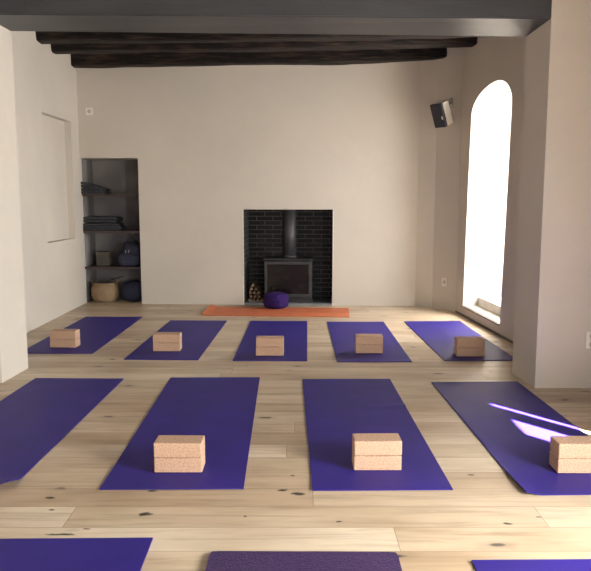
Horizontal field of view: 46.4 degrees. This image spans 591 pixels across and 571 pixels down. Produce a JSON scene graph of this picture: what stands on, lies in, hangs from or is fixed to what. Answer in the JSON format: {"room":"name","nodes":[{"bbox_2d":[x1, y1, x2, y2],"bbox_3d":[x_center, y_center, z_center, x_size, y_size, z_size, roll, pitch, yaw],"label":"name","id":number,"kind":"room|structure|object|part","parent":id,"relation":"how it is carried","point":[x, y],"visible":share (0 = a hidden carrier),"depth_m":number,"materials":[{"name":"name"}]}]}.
{"room":"exercise studio","nodes":[
{"label":"exercise studio","id":0,"kind":"room"},
{"bbox_2d":[0,25,27,382],"bbox_3d":[-2.607,-0.849,4.799,1.186,3.020,0.423,0,7,0],"label":"wall","id":1,"kind":"structure","parent":0,"point":[13,334],"depth_m":4.88,"materials":[{"name":"paint"}]},
{"bbox_2d":[11,31,86,331],"bbox_3d":[-2.587,-1.120,6.914,0.075,3.020,3.800,0,7,0],"label":"wall","id":2,"kind":"structure","parent":0,"point":[45,82],"depth_m":6.98,"materials":[{"name":"paint"}]},
{"bbox_2d":[42,115,68,241],"bbox_3d":[-2.812,-1.120,6.914,0.375,3.020,3.800,0,7,0],"label":"wall","id":3,"kind":"structure","parent":0,"point":[53,129],"depth_m":7.55,"materials":[{"name":"paint"}]},
{"bbox_2d":[82,159,96,301],"bbox_3d":[-2.535,-0.675,8.502,0.010,1.734,0.347,0,7,3],"label":"wall","id":4,"kind":"structure","parent":0,"point":[87,165],"depth_m":8.47,"materials":[{"name":"grey paint"}]},
{"bbox_2d":[92,160,140,298],"bbox_3d":[-2.177,-0.702,8.670,0.706,1.745,0.032,0,7,3],"label":"wall","id":5,"kind":"structure","parent":0,"point":[120,176],"depth_m":8.62,"materials":[{"name":"grey paint"}]},
{"bbox_2d":[76,61,419,305],"bbox_3d":[-0.557,-1.296,8.287,3.967,3.020,0.450,0,7,3],"label":"wall","id":6,"kind":"structure","parent":0,"point":[210,144],"depth_m":8.04,"materials":[{"name":"paint"}]},
{"bbox_2d":[86,108,92,114],"bbox_3d":[-2.412,-2.035,8.068,0.085,0.085,0.013,0,7,3],"label":"wall socket","id":7,"kind":"object","parent":6,"relation":"attached to","point":[89,111],"visible":1,"depth_m":8.06,"materials":[{"name":"white plastic"}]},
{"bbox_2d":[82,194,138,195],"bbox_3d":[-2.189,-1.101,8.396,0.684,0.024,0.406,0,7,3],"label":"wooden shelf","id":8,"kind":"object","parent":6,"relation":"attached to","point":[82,194],"visible":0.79,"depth_m":8.20,"materials":[{"name":"brown wood"}]},
{"bbox_2d":[81,182,110,193],"bbox_3d":[-2.465,-1.191,8.337,0.401,0.168,0.289,0,7,0],"label":"folded blanket","id":9,"kind":"object","parent":8,"relation":"on","point":[87,188],"visible":0.86,"depth_m":8.21,"materials":[{"name":"grey fabric"}]},
{"bbox_2d":[83,229,139,232],"bbox_3d":[-2.189,-0.666,8.452,0.684,0.024,0.406,0,7,3],"label":"wooden shelf","id":10,"kind":"object","parent":6,"relation":"attached to","point":[124,230],"visible":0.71,"depth_m":8.26,"materials":[{"name":"brown wood"}]},
{"bbox_2d":[83,222,126,230],"bbox_3d":[-2.341,-0.721,8.420,0.498,0.092,0.288,0,7,-2],"label":"folded blanket","id":11,"kind":"object","parent":10,"relation":"on","point":[99,226],"visible":0.98,"depth_m":8.29,"materials":[{"name":"grey fabric"}]},
{"bbox_2d":[83,216,122,222],"bbox_3d":[-2.342,-0.808,8.409,0.415,0.074,0.268,0,7,2],"label":"folded blanket","id":12,"kind":"object","parent":11,"relation":"on","point":[113,219],"visible":1,"depth_m":8.29,"materials":[{"name":"grey fabric"}]},
{"bbox_2d":[85,264,140,268],"bbox_3d":[-2.189,-0.237,8.507,0.684,0.024,0.406,0,7,3],"label":"wooden shelf","id":13,"kind":"object","parent":6,"relation":"attached to","point":[94,266],"visible":0.71,"depth_m":8.32,"materials":[{"name":"brown wood"}]},
{"bbox_2d":[96,251,112,265],"bbox_3d":[-2.352,-0.333,8.491,0.170,0.168,0.150,0,7,0],"label":"storage box","id":14,"kind":"object","parent":13,"relation":"on","point":[103,258],"visible":1,"depth_m":8.42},
{"bbox_3d":[-2.352,-0.401,8.482,0.170,0.030,0.150,0,7,0],"label":"lid","id":15,"kind":"part","parent":14,"relation":"part of","materials":[{"name":"grey"}]},
{"bbox_2d":[118,238,140,266],"bbox_3d":[-2.007,-0.412,8.425,0.276,0.342,0.299,0,7,0],"label":"backpack","id":16,"kind":"object","parent":13,"relation":"on","point":[130,256],"visible":0.98,"depth_m":8.32,"materials":[{"name":"blue fabric"}]},
{"bbox_2d":[0,298,590,570],"bbox_3d":[-0.250,0.875,3.691,6.300,0.120,11.500,0,7,0],"label":"floor","id":17,"kind":"structure","parent":0,"point":[487,514],"depth_m":3.10,"materials":[{"name":"brown wood"}]},
{"bbox_2d":[0,378,123,483],"bbox_3d":[-1.549,0.756,3.957,0.629,0.049,1.865,0,7,1],"label":"yoga mat","id":18,"kind":"object","parent":17,"relation":"on","point":[38,415],"visible":1,"depth_m":4.07,"materials":[{"name":"purple plastic"}]},
{"bbox_2d":[0,537,152,570],"bbox_3d":[-0.833,1.066,1.701,0.620,0.006,1.800,0,7,-1],"label":"yoga mat","id":19,"kind":"object","parent":17,"relation":"on","point":[16,554],"visible":1,"depth_m":2.48,"materials":[{"name":"purple plastic"}]},
{"bbox_2d":[27,316,141,353],"bbox_3d":[-1.958,0.447,6.539,0.611,0.006,1.745,0,7,1],"label":"yoga mat","id":20,"kind":"object","parent":17,"relation":"on","point":[95,332],"visible":0.77,"depth_m":6.44,"materials":[{"name":"purple plastic"}]},
{"bbox_2d":[50,337,79,347],"bbox_3d":[-1.976,0.486,5.922,0.224,0.070,0.115,0,7,3],"label":"brick","id":21,"kind":"object","parent":20,"relation":"on","point":[65,343],"visible":0.87,"depth_m":5.87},
{"bbox_2d":[50,329,79,338],"bbox_3d":[-1.976,0.415,5.913,0.224,0.070,0.115,0,7,3],"label":"brick","id":22,"kind":"object","parent":21,"relation":"on","point":[55,333],"visible":1,"depth_m":5.86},
{"bbox_2d":[90,279,119,302],"bbox_3d":[-2.347,0.058,8.510,0.358,0.278,0.348,0,7,0],"label":"straw basket","id":23,"kind":"object","parent":17,"relation":"on","point":[102,293],"visible":0.92,"depth_m":8.38,"materials":[{"name":"beige wicker"}]},
{"bbox_2d":[96,280,112,283],"bbox_3d":[-2.349,-0.002,8.502,0.247,0.130,0.225,-2,8,-17],"label":"cloth","id":24,"kind":"object","parent":23,"relation":"in","point":[105,282],"visible":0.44,"depth_m":8.45,"materials":[{"name":"grey fabric"}]},
{"bbox_2d":[121,280,141,301],"bbox_3d":[-2.002,0.064,8.523,0.290,0.264,0.296,0,7,0],"label":"fabric bag","id":25,"kind":"object","parent":17,"relation":"on","point":[130,290],"visible":0.88,"depth_m":8.40,"materials":[{"name":"blue fabric"}]},
{"bbox_2d":[124,320,226,359],"bbox_3d":[-1.034,0.476,6.312,0.590,0.006,1.738,0,7,2],"label":"yoga mat","id":26,"kind":"object","parent":17,"relation":"on","point":[197,335],"visible":0.82,"depth_m":6.12,"materials":[{"name":"purple plastic"}]},
{"bbox_2d":[153,340,181,350],"bbox_3d":[-1.071,0.505,5.778,0.224,0.070,0.115,0,7,0],"label":"brick","id":27,"kind":"object","parent":26,"relation":"on","point":[156,346],"visible":0.88,"depth_m":5.72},
{"bbox_2d":[153,332,181,342],"bbox_3d":[-1.070,0.434,5.770,0.224,0.070,0.115,0,7,-1],"label":"brick","id":28,"kind":"object","parent":27,"relation":"on","point":[158,337],"visible":1,"depth_m":5.71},
{"bbox_2d":[100,377,259,489],"bbox_3d":[-0.557,0.775,3.972,0.632,0.006,1.889,0,7,-1],"label":"yoga mat","id":29,"kind":"object","parent":17,"relation":"on","point":[220,409],"visible":0.88,"depth_m":3.77,"materials":[{"name":"purple plastic"}]},
{"bbox_2d":[154,450,204,471],"bbox_3d":[-0.545,0.828,3.256,0.224,0.070,0.115,0,7,0],"label":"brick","id":30,"kind":"object","parent":29,"relation":"on","point":[160,464],"visible":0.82,"depth_m":3.20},
{"bbox_2d":[153,435,204,457],"bbox_3d":[-0.545,0.757,3.248,0.224,0.070,0.115,0,7,1],"label":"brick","id":31,"kind":"object","parent":30,"relation":"on","point":[165,446],"visible":1,"depth_m":3.19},
{"bbox_2d":[233,321,306,360],"bbox_3d":[-0.186,0.480,6.281,0.585,0.006,1.748,0,7,1],"label":"yoga mat","id":32,"kind":"object","parent":17,"relation":"on","point":[294,333],"visible":0.85,"depth_m":6.21,"materials":[{"name":"purple plastic"}]},
{"bbox_2d":[256,347,283,355],"bbox_3d":[-0.208,0.525,5.620,0.224,0.070,0.115,0,7,1],"label":"brick","id":33,"kind":"object","parent":32,"relation":"on","point":[260,351],"visible":0.77,"depth_m":5.56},
{"bbox_2d":[256,336,283,346],"bbox_3d":[-0.207,0.454,5.613,0.224,0.070,0.115,0,7,0],"label":"brick","id":34,"kind":"object","parent":33,"relation":"on","point":[261,341],"visible":1,"depth_m":5.56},
{"bbox_2d":[201,304,348,316],"bbox_3d":[-0.204,0.280,7.723,1.602,0.035,0.600,0,7,3],"label":"yoga mat","id":35,"kind":"object","parent":17,"relation":"on","point":[212,310],"visible":0.98,"depth_m":7.67,"materials":[{"name":"orange plastic"}]},
{"bbox_2d":[263,292,288,308],"bbox_3d":[-0.226,0.168,7.966,0.296,0.182,0.314,0,7,0],"label":"cushion","id":36,"kind":"object","parent":35,"relation":"on","point":[271,300],"visible":1,"depth_m":7.87,"materials":[{"name":"purple fabric"}]},
{"bbox_2d":[243,209,333,305],"bbox_3d":[-0.076,-0.356,8.371,1.069,1.134,0.442,0,7,3],"label":"fireplace","id":37,"kind":"object","parent":17,"relation":"on","point":[262,228],"visible":0.76,"depth_m":8.54,"materials":[{"name":"black brick"},{"name":"grey slate"},{"name":"white plaster"}]},
{"bbox_2d":[263,210,313,302],"bbox_3d":[-0.082,-0.359,8.345,0.603,1.104,0.390,0,7,3],"label":"wood stove","id":38,"kind":"object","parent":37,"relation":"on","point":[291,274],"visible":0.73,"depth_m":8.23,"materials":[{"name":"black metal"}]},
{"bbox_3d":[-0.090,-0.074,8.231,0.558,0.416,0.030,0,7,3],"label":"door","id":39,"kind":"part","parent":38,"relation":"part of","materials":[{"name":"metal"}]},
{"bbox_3d":[-0.090,-0.074,8.235,0.502,0.360,0.008,0,7,3],"label":"glass pane","id":40,"kind":"part","parent":38,"relation":"part of","materials":[{"name":"black glass"}]},
{"bbox_3d":[-0.080,-0.330,8.372,0.603,0.024,0.340,0,7,3],"label":"plate","id":41,"kind":"part","parent":38,"relation":"part of","materials":[{"name":"black metal"}]},
{"bbox_2d":[205,551,401,570],"bbox_3d":[0.020,1.077,1.591,0.672,0.013,1.800,0,7,1],"label":"yoga mat","id":42,"kind":"object","parent":17,"relation":"on","point":[217,560],"visible":1,"depth_m":2.41,"materials":[{"name":"purple plastic"}]},
{"bbox_2d":[327,322,411,361],"bbox_3d":[0.616,0.485,6.242,0.582,0.006,1.746,0,7,0],"label":"yoga mat","id":43,"kind":"object","parent":17,"relation":"on","point":[342,334],"visible":0.87,"depth_m":6.04,"materials":[{"name":"purple plastic"}]},
{"bbox_2d":[355,344,382,352],"bbox_3d":[0.606,0.514,5.705,0.224,0.070,0.115,0,7,1],"label":"brick","id":44,"kind":"object","parent":43,"relation":"on","point":[358,348],"visible":0.8,"depth_m":5.65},
{"bbox_2d":[355,334,382,344],"bbox_3d":[0.605,0.443,5.697,0.224,0.070,0.115,0,7,2],"label":"brick","id":45,"kind":"object","parent":44,"relation":"on","point":[360,339],"visible":1,"depth_m":5.64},
{"bbox_2d":[303,379,452,490],"bbox_3d":[0.370,0.777,3.946,0.617,0.010,1.857,0,7,-1],"label":"yoga mat","id":46,"kind":"object","parent":17,"relation":"on","point":[335,409],"visible":0.88,"depth_m":3.74,"materials":[{"name":"purple plastic"}]},
{"bbox_2d":[352,448,401,469],"bbox_3d":[0.385,0.824,3.282,0.224,0.070,0.115,0,7,0],"label":"brick","id":47,"kind":"object","parent":46,"relation":"on","point":[370,462],"visible":0.81,"depth_m":3.23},
{"bbox_2d":[352,433,401,455],"bbox_3d":[0.385,0.753,3.275,0.224,0.070,0.115,0,7,-1],"label":"brick","id":48,"kind":"object","parent":47,"relation":"on","point":[363,444],"visible":1,"depth_m":3.22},
{"bbox_2d":[404,321,512,360],"bbox_3d":[1.435,0.480,6.279,0.579,0.006,1.729,0,7,-2],"label":"yoga mat","id":49,"kind":"object","parent":17,"relation":"on","point":[439,335],"visible":0.8,"depth_m":6.25,"materials":[{"name":"purple plastic"}]},
{"bbox_2d":[454,345,484,356],"bbox_3d":[1.409,0.528,5.593,0.224,0.070,0.115,0,7,2],"label":"brick","id":50,"kind":"object","parent":49,"relation":"on","point":[480,352],"visible":0.88,"depth_m":5.54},
{"bbox_2d":[454,336,484,347],"bbox_3d":[1.410,0.458,5.585,0.224,0.070,0.115,0,7,1],"label":"brick","id":51,"kind":"object","parent":50,"relation":"on","point":[459,341],"visible":1,"depth_m":5.53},
{"bbox_2d":[431,381,590,494],"bbox_3d":[1.267,0.778,3.886,0.601,0.022,1.828,0,7,-2],"label":"yoga mat","id":52,"kind":"object","parent":17,"relation":"on","point":[512,423],"visible":0.93,"depth_m":3.81,"materials":[{"name":"purple plastic"}]},
{"bbox_2d":[549,450,590,472],"bbox_3d":[1.326,0.829,3.247,0.224,0.070,0.115,0,7,1],"label":"brick","id":53,"kind":"object","parent":52,"relation":"on","point":[560,465],"visible":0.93,"depth_m":3.19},
{"bbox_2d":[550,436,590,457],"bbox_3d":[1.326,0.758,3.239,0.224,0.070,0.115,0,7,0],"label":"brick","id":54,"kind":"object","parent":53,"relation":"on","point":[561,446],"visible":1,"depth_m":3.19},
{"bbox_2d":[472,559,590,570],"bbox_3d":[0.945,1.085,1.550,0.620,0.006,1.800,0,7,-1],"label":"yoga mat","id":55,"kind":"object","parent":17,"relation":"on","point":[513,564],"visible":1,"depth_m":2.40,"materials":[{"name":"purple plastic"}]},
{"bbox_2d":[415,59,437,307],"bbox_3d":[1.512,-1.274,8.117,0.185,3.020,0.551,0,7,3],"label":"wall","id":56,"kind":"structure","parent":0,"point":[426,151],"depth_m":7.91,"materials":[{"name":"paint"}]},
{"bbox_2d":[432,47,463,311],"bbox_3d":[1.857,-1.234,7.807,0.400,3.020,0.364,-5,9,-35],"label":"wall","id":57,"kind":"structure","parent":0,"point":[450,68],"depth_m":7.70,"materials":[{"name":"paint"}]},
{"bbox_2d":[430,98,452,127],"bbox_3d":[1.605,-1.882,7.495,0.279,0.329,0.155,-6,9,-40],"label":"wall speaker","id":58,"kind":"object","parent":57,"relation":"attached to","point":[441,112],"visible":1,"depth_m":7.44,"materials":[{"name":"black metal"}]},
{"bbox_2d":[430,103,447,127],"bbox_3d":[1.548,-1.834,7.454,0.131,0.245,0.155,-6,9,-40],"label":"grille","id":59,"kind":"object","parent":58,"relation":"attached to","point":[439,111],"depth_m":7.43,"materials":[{"name":"black plastic"}]},
{"bbox_2d":[442,277,447,286],"bbox_3d":[1.693,-0.039,7.834,0.013,0.100,0.080,-5,9,-35],"label":"wall socket","id":60,"kind":"object","parent":57,"relation":"attached to","point":[444,280],"visible":1,"depth_m":7.83,"materials":[{"name":"white plastic"}]},
{"bbox_2d":[456,36,525,340],"bbox_3d":[2.223,-1.033,6.236,0.660,3.020,2.693,-1,7,-4],"label":"wall","id":61,"kind":"structure","parent":0,"point":[493,68],"depth_m":7.20,"materials":[{"name":"paint"}]},
{"bbox_2d":[462,297,500,324],"bbox_3d":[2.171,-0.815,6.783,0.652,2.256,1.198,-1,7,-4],"label":"windowsill","id":62,"kind":"structure","parent":61,"relation":"in","point":[492,304],"depth_m":7.15,"materials":[{"name":"paint"}]},
{"bbox_2d":[455,310,512,343],"bbox_3d":[1.895,0.459,6.403,0.018,0.018,2.693,-1,7,-4],"label":"baseboard","id":63,"kind":"structure","parent":61,"relation":"attached to","point":[463,315],"depth_m":6.76,"materials":[{"name":"beige wood"}]},
{"bbox_2d":[512,0,590,387],"bbox_3d":[2.093,-0.831,4.657,1.015,3.020,0.410,0,7,0],"label":"wall","id":64,"kind":"structure","parent":0,"point":[552,314],"depth_m":4.55,"materials":[{"name":"paint"}]},
{"bbox_2d":[585,332,590,348],"bbox_3d":[1.977,0.365,4.603,0.085,0.115,0.012,0,7,0],"label":"wall socket","id":65,"kind":"object","parent":64,"relation":"attached to","point":[588,334],"visible":1,"depth_m":4.60,"materials":[{"name":"white plastic"}]},
{"bbox_3d":[0.200,-2.692,6.713,7.200,0.150,4.600,0,7,0],"label":"ceiling","id":66,"kind":"structure","parent":0,"visible":0},
{"bbox_2d":[70,48,446,67],"bbox_3d":[-0.445,-2.637,7.761,4.328,0.320,0.189,0,7,3],"label":"timber beam","id":67,"kind":"structure","parent":66,"relation":"attached to","point":[345,57],"depth_m":7.71,"materials":[{"name":"black wood"}]},
{"bbox_2d":[35,31,487,43],"bbox_3d":[-0.340,-2.515,6.739,4.538,0.265,0.210,0,7,3],"label":"timber beam","id":68,"kind":"structure","parent":66,"relation":"attached to","point":[43,37],"depth_m":6.72,"materials":[{"name":"black wood"}]},
{"bbox_2d":[51,37,477,53],"bbox_3d":[-0.350,-2.565,7.153,4.519,0.268,0.217,0,7,3],"label":"timber beam","id":69,"kind":"structure","parent":66,"relation":"attached to","point":[292,46],"depth_m":7.10,"materials":[{"name":"black wood"}]},
{"bbox_3d":[-0.600,-1.793,1.031,5.600,0.150,6.900,0,7,0],"label":"ceiling","id":70,"kind":"structure","parent":0,"visible":0},
{"bbox_2d":[0,0,551,35],"bbox_3d":[-0.203,-1.933,4.596,3.690,0.478,0.416,0,7,2],"label":"beam","id":71,"kind":"structure","parent":70,"relation":"attached to","point":[338,17],"depth_m":4.45,"materials":[{"name":"grey paint"}]}
]}

